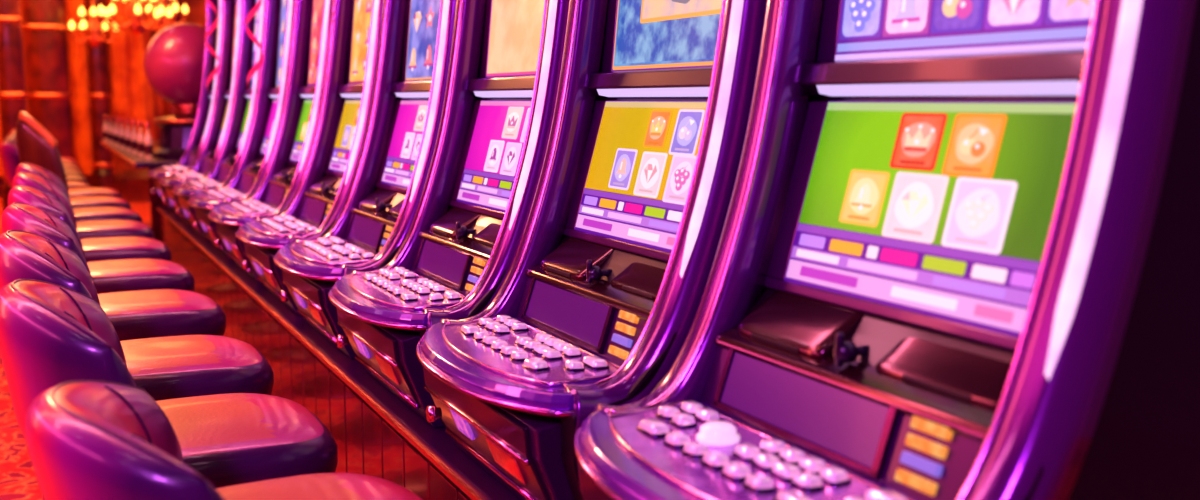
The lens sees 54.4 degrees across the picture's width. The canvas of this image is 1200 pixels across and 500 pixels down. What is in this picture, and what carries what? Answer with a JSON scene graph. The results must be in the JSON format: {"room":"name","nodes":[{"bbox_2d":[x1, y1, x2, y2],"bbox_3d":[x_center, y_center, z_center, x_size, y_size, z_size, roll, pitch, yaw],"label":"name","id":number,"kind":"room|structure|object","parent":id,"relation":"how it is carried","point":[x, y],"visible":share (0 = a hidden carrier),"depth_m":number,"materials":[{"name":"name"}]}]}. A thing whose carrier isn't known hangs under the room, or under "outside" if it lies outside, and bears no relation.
{"room":"games hall","nodes":[
{"label":"games hall","id":0,"kind":"room"},
{"bbox_2d":[0,122,3,175],"bbox_3d":[-7.793,-2.342,14.660,0.650,2.845,0.078,-4,8,-25],"label":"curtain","id":1,"kind":"object","parent":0,"point":[1,164],"visible":0.14,"depth_m":14.90,"materials":[{"name":"red fabric"}]},
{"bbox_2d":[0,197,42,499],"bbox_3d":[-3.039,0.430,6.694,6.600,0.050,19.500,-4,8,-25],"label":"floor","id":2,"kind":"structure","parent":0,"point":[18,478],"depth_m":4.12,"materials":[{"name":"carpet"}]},
{"bbox_2d":[0,0,26,213],"bbox_3d":[-6.345,-2.066,12.544,0.364,3.400,0.364,-4,8,-25],"label":"wood column","id":3,"kind":"structure","parent":2,"relation":"on","point":[13,96],"depth_m":12.47,"materials":[{"name":"brown wood"}]},
{"bbox_2d":[12,129,76,162],"bbox_3d":[-5.370,-0.688,11.318,0.569,0.978,0.486,-3,8,-23],"label":"chair","id":4,"kind":"object","parent":2,"relation":"on","point":[62,158],"visible":0.09,"depth_m":11.25,"materials":[{"name":"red leather"}]},
{"bbox_2d":[10,131,79,167],"bbox_3d":[-5.045,-0.601,10.644,0.569,0.978,0.486,-4,8,-26],"label":"chair","id":5,"kind":"object","parent":2,"relation":"on","point":[64,162],"visible":0.06,"depth_m":10.57,"materials":[{"name":"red leather"}]},
{"bbox_2d":[5,135,85,177],"bbox_3d":[-4.397,-0.427,9.301,0.569,0.978,0.486,-4,8,-27],"label":"chair","id":6,"kind":"object","parent":2,"relation":"on","point":[67,171],"visible":0.11,"depth_m":9.21,"materials":[{"name":"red leather"}]},
{"bbox_2d":[8,133,82,172],"bbox_3d":[-4.722,-0.514,9.974,0.569,0.978,0.486,-3,8,-25],"label":"chair","id":7,"kind":"object","parent":2,"relation":"on","point":[70,167],"visible":0.14,"depth_m":9.89,"materials":[{"name":"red leather"}]},
{"bbox_2d":[3,138,88,183],"bbox_3d":[-4.087,-0.344,8.659,0.569,0.978,0.486,-3,8,-25],"label":"chair","id":8,"kind":"object","parent":2,"relation":"on","point":[69,177],"visible":0.12,"depth_m":8.56,"materials":[{"name":"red leather"}]},
{"bbox_2d":[0,141,92,187],"bbox_3d":[-3.762,-0.257,7.985,0.569,0.978,0.486,-4,8,-28],"label":"chair","id":9,"kind":"object","parent":2,"relation":"on","point":[10,161],"visible":0.22,"depth_m":7.72,"materials":[{"name":"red leather"}]},
{"bbox_2d":[21,0,74,159],"bbox_3d":[-6.616,-2.249,13.955,0.672,3.400,0.672,-4,8,-25],"label":"wood column","id":10,"kind":"structure","parent":2,"relation":"on","point":[44,26],"depth_m":13.79,"materials":[{"name":"brown wood"}]},
{"bbox_2d":[16,111,141,222],"bbox_3d":[-2.656,-0.111,6.001,0.569,1.199,0.492,-4,8,-27],"label":"chair","id":11,"kind":"object","parent":2,"relation":"on","point":[36,145],"visible":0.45,"depth_m":5.71,"materials":[{"name":"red leather"}]},
{"bbox_2d":[15,162,154,238],"bbox_3d":[-2.335,0.084,5.349,0.569,0.978,0.486,-3,8,-22],"label":"chair","id":12,"kind":"object","parent":2,"relation":"on","point":[97,228],"visible":0.3,"depth_m":5.22,"materials":[{"name":"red leather"}]},
{"bbox_2d":[12,172,171,261],"bbox_3d":[-2.011,0.171,4.678,0.569,0.978,0.486,-3,8,-23],"label":"chair","id":13,"kind":"object","parent":2,"relation":"on","point":[105,248],"visible":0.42,"depth_m":4.55,"materials":[{"name":"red leather"}]},
{"bbox_2d":[68,187,122,198],"bbox_3d":[-3.306,-0.176,7.360,0.569,0.978,0.486,-3,8,-24],"label":"chair","id":14,"kind":"object","parent":2,"relation":"on","point":[73,192],"visible":0.12,"depth_m":7.24,"materials":[{"name":"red leather"}]},
{"bbox_2d":[84,0,113,189],"bbox_3d":[-6.386,-2.362,14.834,0.336,3.400,0.336,-4,8,-25],"label":"wood column","id":15,"kind":"structure","parent":2,"relation":"on","point":[99,96],"depth_m":14.81,"materials":[{"name":"brown wood"}]},
{"bbox_2d":[70,196,130,209],"bbox_3d":[-2.982,-0.089,6.689,0.569,0.978,0.486,-3,8,-24],"label":"chair","id":16,"kind":"object","parent":2,"relation":"on","point":[89,201],"visible":0.08,"depth_m":6.57,"materials":[{"name":"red leather"}]},
{"bbox_2d":[8,185,194,293],"bbox_3d":[-1.686,0.258,4.003,0.569,0.978,0.486,-4,8,-26],"label":"chair","id":17,"kind":"object","parent":2,"relation":"on","point":[108,276],"visible":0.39,"depth_m":3.85,"materials":[{"name":"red leather"}]},
{"bbox_2d":[1,203,225,340],"bbox_3d":[-1.362,0.345,3.333,0.569,0.978,0.486,-4,8,-26],"label":"chair","id":18,"kind":"object","parent":2,"relation":"on","point":[140,314],"visible":0.45,"depth_m":3.19,"materials":[{"name":"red leather"}]},
{"bbox_2d":[0,230,273,400],"bbox_3d":[-1.035,0.433,2.654,0.569,0.978,0.486,-3,8,-25],"label":"chair","id":19,"kind":"object","parent":2,"relation":"on","point":[169,367],"visible":0.41,"depth_m":2.52,"materials":[{"name":"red leather"}]},
{"bbox_2d":[101,140,180,240],"bbox_3d":[-3.725,-0.460,10.104,0.860,0.840,4.560,-4,8,-25],"label":"countertop","id":20,"kind":"structure","parent":2,"relation":"on","point":[131,180],"depth_m":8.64,"materials":[{"name":"brown wood"}]},
{"bbox_2d":[103,115,107,142],"bbox_3d":[-4.768,-1.168,11.253,0.054,0.268,0.054,-4,8,-25],"label":"bottle","id":21,"kind":"object","parent":20,"relation":"on","point":[105,126],"visible":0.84,"depth_m":11.24,"materials":[{"name":"clear glass"}]},
{"bbox_2d":[108,116,113,144],"bbox_3d":[-4.480,-1.094,10.686,0.054,0.268,0.054,-4,8,-25],"label":"bottle","id":22,"kind":"object","parent":20,"relation":"on","point":[110,127],"visible":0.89,"depth_m":10.67,"materials":[{"name":"clear glass"}]},
{"bbox_2d":[113,117,118,147],"bbox_3d":[-4.211,-1.026,10.154,0.054,0.268,0.054,-4,8,-25],"label":"bottle","id":23,"kind":"object","parent":20,"relation":"on","point":[115,129],"visible":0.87,"depth_m":10.14,"materials":[{"name":"clear glass"}]},
{"bbox_2d":[119,118,124,149],"bbox_3d":[-3.954,-0.960,9.649,0.054,0.268,0.054,-4,8,-25],"label":"bottle","id":24,"kind":"object","parent":20,"relation":"on","point":[121,130],"visible":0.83,"depth_m":9.63,"materials":[{"name":"clear glass"}]},
{"bbox_2d":[124,119,130,152],"bbox_3d":[-3.714,-0.900,9.180,0.054,0.268,0.054,-4,8,-25],"label":"bottle","id":25,"kind":"object","parent":20,"relation":"on","point":[127,135],"visible":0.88,"depth_m":9.16,"materials":[{"name":"clear glass"}]},
{"bbox_2d":[131,120,137,155],"bbox_3d":[-3.488,-0.842,8.738,0.054,0.268,0.054,-4,8,-25],"label":"bottle","id":26,"kind":"object","parent":20,"relation":"on","point":[134,150],"visible":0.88,"depth_m":8.72,"materials":[{"name":"clear glass"}]},
{"bbox_2d":[137,121,144,157],"bbox_3d":[-3.274,-0.789,8.323,0.054,0.268,0.054,-4,8,-25],"label":"bottle","id":27,"kind":"object","parent":20,"relation":"on","point":[140,138],"visible":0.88,"depth_m":8.30,"materials":[{"name":"clear glass"}]},
{"bbox_2d":[144,122,152,160],"bbox_3d":[-3.069,-0.737,7.925,0.054,0.268,0.054,-4,8,-25],"label":"bottle","id":28,"kind":"object","parent":20,"relation":"on","point":[148,147],"visible":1,"depth_m":7.91,"materials":[{"name":"clear glass"}]},
{"bbox_2d":[144,23,205,158],"bbox_3d":[-2.974,-1.155,8.454,0.601,0.960,0.601,-4,8,-25],"label":"ornament","id":29,"kind":"object","parent":20,"relation":"on","point":[174,58],"visible":0.64,"depth_m":8.22,"materials":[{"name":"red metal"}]},
{"bbox_2d":[0,279,337,499],"bbox_3d":[-0.753,0.516,2.095,0.549,0.957,0.486,-4,8,-26],"label":"chair","id":30,"kind":"object","parent":2,"relation":"on","point":[51,334],"visible":0.69,"depth_m":1.93,"materials":[{"name":"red leather"}]},
{"bbox_2d":[158,0,180,116],"bbox_3d":[-5.549,-2.400,15.121,0.392,3.400,0.392,-4,8,-25],"label":"wood column","id":31,"kind":"structure","parent":2,"relation":"on","point":[168,108],"depth_m":15.05,"materials":[{"name":"brown wood"}]},
{"bbox_2d":[25,380,421,499],"bbox_3d":[-0.461,0.610,1.608,0.549,0.897,0.486,-4,8,-29],"label":"chair","id":32,"kind":"object","parent":2,"relation":"on","point":[86,439],"visible":1,"depth_m":1.37,"materials":[{"name":"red leather"}]},
{"bbox_2d":[157,206,520,499],"bbox_3d":[-0.984,0.389,4.673,0.817,0.549,7.540,-4,8,-25],"label":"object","id":33,"kind":"structure","parent":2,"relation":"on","point":[375,433],"depth_m":3.24,"materials":[{"name":"brown wood"}]},
{"bbox_2d":[147,0,221,213],"bbox_3d":[-2.473,-0.986,7.544,0.894,1.441,0.714,-4,8,-25],"label":"machine","id":34,"kind":"object","parent":33,"relation":"on","point":[191,155],"visible":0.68,"depth_m":7.74,"materials":[{"name":"purple metal"}]},
{"bbox_2d":[202,0,220,143],"bbox_3d":[-2.395,-1.149,7.186,0.158,1.026,0.016,-4,8,-25],"label":"light","id":35,"kind":"object","parent":34,"relation":"attached to","point":[219,31],"depth_m":7.21,"materials":[{"name":"grey"}]},
{"bbox_2d":[158,0,240,225],"bbox_3d":[-2.149,-0.899,6.873,0.894,1.441,0.714,-4,8,-25],"label":"machine","id":36,"kind":"object","parent":33,"relation":"on","point":[231,9],"visible":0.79,"depth_m":7.07,"materials":[{"name":"purple metal"}]},
{"bbox_2d":[205,0,219,86],"bbox_3d":[-2.106,-1.250,6.631,0.285,0.703,0.103,-4,8,-25],"label":"ribbon","id":37,"kind":"object","parent":36,"relation":"hanging from","point":[215,23],"visible":1,"depth_m":6.62,"materials":[{"name":"red"}]},
{"bbox_2d":[224,90,230,96],"bbox_3d":[-2.150,-0.919,6.870,0.046,0.055,0.594,-4,8,-25],"label":"shelf","id":38,"kind":"object","parent":36,"relation":"attached to","point":[226,92],"depth_m":7.02,"materials":[{"name":"brown"}]},
{"bbox_2d":[219,0,239,148],"bbox_3d":[-2.071,-1.062,6.515,0.158,1.026,0.016,-4,8,-25],"label":"light","id":39,"kind":"object","parent":36,"relation":"attached to","point":[238,17],"depth_m":6.53,"materials":[{"name":"grey"}]},
{"bbox_2d":[171,0,264,240],"bbox_3d":[-1.825,-0.813,6.202,0.894,1.441,0.714,-4,8,-25],"label":"machine","id":40,"kind":"object","parent":33,"relation":"on","point":[225,167],"visible":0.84,"depth_m":6.38,"materials":[{"name":"purple metal"}]},
{"bbox_2d":[243,89,251,98],"bbox_3d":[-1.827,-0.832,6.199,0.046,0.055,0.594,-4,8,-25],"label":"shelf","id":41,"kind":"object","parent":40,"relation":"attached to","point":[247,94],"depth_m":6.36,"materials":[{"name":"brown"}]},
{"bbox_2d":[240,0,263,153],"bbox_3d":[-1.748,-0.976,5.844,0.158,1.026,0.016,-4,8,-25],"label":"light","id":42,"kind":"object","parent":40,"relation":"attached to","point":[261,24],"depth_m":5.87,"materials":[{"name":"grey"}]},
{"bbox_2d":[187,0,294,258],"bbox_3d":[-1.502,-0.726,5.531,0.894,1.441,0.714,-4,8,-25],"label":"machine","id":43,"kind":"object","parent":33,"relation":"on","point":[250,172],"visible":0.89,"depth_m":5.67,"materials":[{"name":"purple metal"}]},
{"bbox_2d":[245,0,262,89],"bbox_3d":[-1.489,-1.085,5.351,0.285,0.703,0.103,-4,8,-25],"label":"ribbon","id":44,"kind":"object","parent":43,"relation":"hanging from","point":[255,9],"visible":1,"depth_m":5.34,"materials":[{"name":"red"}]},
{"bbox_2d":[267,87,279,95],"bbox_3d":[-1.503,-0.745,5.528,0.046,0.055,0.594,-4,8,-25],"label":"shelf","id":45,"kind":"object","parent":43,"relation":"attached to","point":[271,91],"depth_m":5.66,"materials":[{"name":"brown"}]},
{"bbox_2d":[266,0,291,161],"bbox_3d":[-1.424,-0.889,5.173,0.158,1.026,0.016,-4,8,-25],"label":"light","id":46,"kind":"object","parent":43,"relation":"attached to","point":[289,25],"depth_m":5.19,"materials":[{"name":"grey"}]},
{"bbox_2d":[208,0,331,281],"bbox_3d":[-1.178,-0.639,4.860,0.894,1.441,0.714,-4,8,-25],"label":"machine","id":47,"kind":"object","parent":33,"relation":"on","point":[280,183],"visible":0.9,"depth_m":4.95,"materials":[{"name":"purple metal"}]},
{"bbox_2d":[298,86,315,97],"bbox_3d":[-1.179,-0.658,4.857,0.046,0.055,0.594,-4,8,-25],"label":"shelf","id":48,"kind":"object","parent":47,"relation":"attached to","point":[303,91],"depth_m":4.95,"materials":[{"name":"brown"}]},
{"bbox_2d":[300,94,314,97],"bbox_3d":[-1.186,-0.641,4.856,0.028,0.017,0.480,-4,8,-25],"label":"light","id":49,"kind":"object","parent":47,"relation":"on","point":[302,95],"depth_m":4.94,"materials":[{"name":"grey"}]},
{"bbox_2d":[300,0,329,170],"bbox_3d":[-1.100,-0.802,4.502,0.158,1.026,0.016,-4,8,-25],"label":"light","id":50,"kind":"object","parent":47,"relation":"attached to","point":[326,26],"depth_m":4.52,"materials":[{"name":"grey"}]},
{"bbox_2d":[235,0,382,313],"bbox_3d":[-0.854,-0.552,4.189,0.894,1.441,0.714,-4,8,-25],"label":"machine","id":51,"kind":"object","parent":33,"relation":"on","point":[322,192],"visible":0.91,"depth_m":4.24,"materials":[{"name":"purple metal"}]},
{"bbox_2d":[337,83,363,97],"bbox_3d":[-0.855,-0.572,4.186,0.046,0.055,0.594,-4,8,-25],"label":"shelf","id":52,"kind":"object","parent":51,"relation":"attached to","point":[344,90],"depth_m":4.28,"materials":[{"name":"brown"}]},
{"bbox_2d":[341,93,361,97],"bbox_3d":[-0.862,-0.554,4.185,0.028,0.017,0.480,-4,8,-25],"label":"light","id":53,"kind":"object","parent":51,"relation":"on","point":[346,95],"depth_m":4.26,"materials":[{"name":"grey"}]},
{"bbox_2d":[345,0,378,183],"bbox_3d":[-0.777,-0.715,3.831,0.158,1.026,0.016,-4,8,-25],"label":"light","id":54,"kind":"object","parent":51,"relation":"attached to","point":[374,41],"depth_m":3.86,"materials":[{"name":"grey"}]},
{"bbox_2d":[273,0,455,358],"bbox_3d":[-0.530,-0.465,3.518,0.894,1.441,0.714,-4,8,-25],"label":"machine","id":55,"kind":"object","parent":33,"relation":"on","point":[377,214],"visible":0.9,"depth_m":3.53,"materials":[{"name":"purple metal"}]},
{"bbox_2d":[391,80,431,97],"bbox_3d":[-0.532,-0.485,3.515,0.046,0.055,0.594,-4,8,-25],"label":"shelf","id":56,"kind":"object","parent":55,"relation":"attached to","point":[399,88],"depth_m":3.58,"materials":[{"name":"brown"}]},
{"bbox_2d":[395,92,429,97],"bbox_3d":[-0.539,-0.467,3.514,0.028,0.017,0.480,-4,8,-25],"label":"light","id":57,"kind":"object","parent":55,"relation":"on","point":[399,94],"depth_m":3.56,"materials":[{"name":"grey"}]},
{"bbox_2d":[410,0,449,202],"bbox_3d":[-0.453,-0.628,3.160,0.158,1.026,0.016,-4,8,-25],"label":"light","id":58,"kind":"object","parent":55,"relation":"attached to","point":[443,56],"depth_m":3.19,"materials":[{"name":"grey"}]},
{"bbox_2d":[328,0,568,427],"bbox_3d":[-0.207,-0.379,2.847,0.894,1.441,0.714,-4,8,-25],"label":"machine","id":59,"kind":"object","parent":33,"relation":"on","point":[461,243],"visible":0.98,"depth_m":2.81,"materials":[{"name":"purple"}]},
{"bbox_2d":[468,75,535,97],"bbox_3d":[-0.208,-0.398,2.844,0.046,0.055,0.594,-4,8,-25],"label":"shelf","id":60,"kind":"object","parent":59,"relation":"attached to","point":[479,86],"depth_m":2.89,"materials":[{"name":"brown"}]},
{"bbox_2d":[474,90,532,97],"bbox_3d":[-0.215,-0.380,2.843,0.028,0.017,0.480,-4,8,-25],"label":"light","id":61,"kind":"object","parent":59,"relation":"on","point":[480,93],"depth_m":2.87,"materials":[{"name":"grey"}]},
{"bbox_2d":[509,0,556,228],"bbox_3d":[-0.129,-0.542,2.489,0.158,1.026,0.016,-4,8,-25],"label":"light","id":62,"kind":"object","parent":59,"relation":"attached to","point":[546,95],"depth_m":2.52,"materials":[{"name":"grey"}]},
{"bbox_2d":[416,0,766,499],"bbox_3d":[0.117,-0.292,2.176,0.894,1.441,0.714,-4,8,-25],"label":"machine","id":63,"kind":"object","parent":33,"relation":"on","point":[600,295],"visible":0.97,"depth_m":2.10,"materials":[{"name":"purple"}]},
{"bbox_2d":[587,66,712,97],"bbox_3d":[0.116,-0.311,2.173,0.046,0.055,0.594,-4,8,-25],"label":"shelf","id":64,"kind":"object","parent":63,"relation":"attached to","point":[602,81],"depth_m":2.19,"materials":[{"name":"brown"}]},
{"bbox_2d":[597,87,709,96],"bbox_3d":[0.109,-0.293,2.172,0.028,0.017,0.480,-4,8,-25],"label":"light","id":65,"kind":"object","parent":63,"relation":"on","point":[603,91],"depth_m":2.17,"materials":[{"name":"grey plastic"}]},
{"bbox_2d":[679,0,743,278],"bbox_3d":[0.195,-0.455,1.818,0.158,1.026,0.016,-4,8,-25],"label":"light","id":66,"kind":"object","parent":63,"relation":"attached to","point":[725,142],"depth_m":1.85,"materials":[{"name":"grey"}]},
{"bbox_2d":[574,0,1199,499],"bbox_3d":[0.441,-0.205,1.505,0.894,1.441,0.714,-4,8,-25],"label":"machine","id":67,"kind":"object","parent":33,"relation":"on","point":[957,256],"visible":1,"depth_m":1.39,"materials":[{"name":"purple"}]},
{"bbox_2d":[799,48,1086,96],"bbox_3d":[0.440,-0.225,1.502,0.046,0.055,0.594,-4,8,-25],"label":"shelf","id":68,"kind":"object","parent":67,"relation":"attached to","point":[856,72],"depth_m":1.48,"materials":[{"name":"brown"}]},
{"bbox_2d":[816,80,1080,95],"bbox_3d":[0.432,-0.207,1.501,0.028,0.017,0.480,-4,8,-25],"label":"light","id":69,"kind":"object","parent":67,"relation":"on","point":[823,87],"depth_m":1.47,"materials":[{"name":"grey plastic"}]},
{"bbox_2d":[1044,0,1142,380],"bbox_3d":[0.518,-0.368,1.147,0.158,1.026,0.016,-4,8,-25],"label":"light","id":70,"kind":"object","parent":67,"relation":"attached to","point":[1093,267],"depth_m":1.18,"materials":[{"name":"grey"}]},
{"bbox_2d":[67,0,92,173],"bbox_3d":[-6.733,-2.408,15.163,0.360,2.845,0.078,-4,8,-25],"label":"curtain","id":71,"kind":"object","parent":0,"point":[78,50],"visible":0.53,"depth_m":15.20,"materials":[{"name":"fabric"}]},
{"bbox_2d":[0,0,205,177],"bbox_3d":[-7.269,-2.415,15.239,6.600,3.400,0.100,-4,8,-25],"label":"wall","id":72,"kind":"structure","parent":0,"point":[196,8],"depth_m":15.82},
{"bbox_2d":[0,175,90,196],"bbox_3d":[-7.241,-0.845,15.383,6.600,0.250,0.030,-4,8,-25],"label":"baseboard","id":73,"kind":"structure","parent":72,"relation":"attached to","point":[88,177],"depth_m":15.54,"materials":[{"name":"brown wood"}]},
{"bbox_2d":[108,0,154,139],"bbox_3d":[-6.192,-2.441,15.420,0.600,2.845,0.078,-4,8,-25],"label":"curtain","id":74,"kind":"object","parent":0,"point":[132,91],"visible":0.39,"depth_m":15.43,"materials":[{"name":"fabric"}]},
{"bbox_3d":[-3.039,-2.992,6.251,6.600,0.050,19.500,-4,8,-25],"label":"ceiling","id":75,"kind":"structure","parent":0,"visible":0},
{"bbox_2d":[68,0,118,46],"bbox_3d":[-6.051,-3.187,13.882,0.570,1.520,0.506,-4,8,-25],"label":"chandelier","id":76,"kind":"object","parent":75,"relation":"hanging from","point":[93,25],"visible":0.91,"depth_m":13.88,"materials":[{"name":"gold metal"}]},
{"bbox_2d":[97,0,173,34],"bbox_3d":[-4.968,-3.027,12.414,0.718,1.460,0.718,0,7,-3],"label":"chandelier","id":77,"kind":"object","parent":75,"relation":"hanging from","point":[134,10],"visible":1,"depth_m":12.42,"materials":[{"name":"gold metal"}]},
{"bbox_2d":[141,0,188,29],"bbox_3d":[-5.211,-3.281,13.829,0.610,1.320,0.540,-4,8,-25],"label":"chandelier","id":78,"kind":"object","parent":75,"relation":"hanging from","point":[174,7],"visible":0.62,"depth_m":13.84,"materials":[{"name":"gold metal"}]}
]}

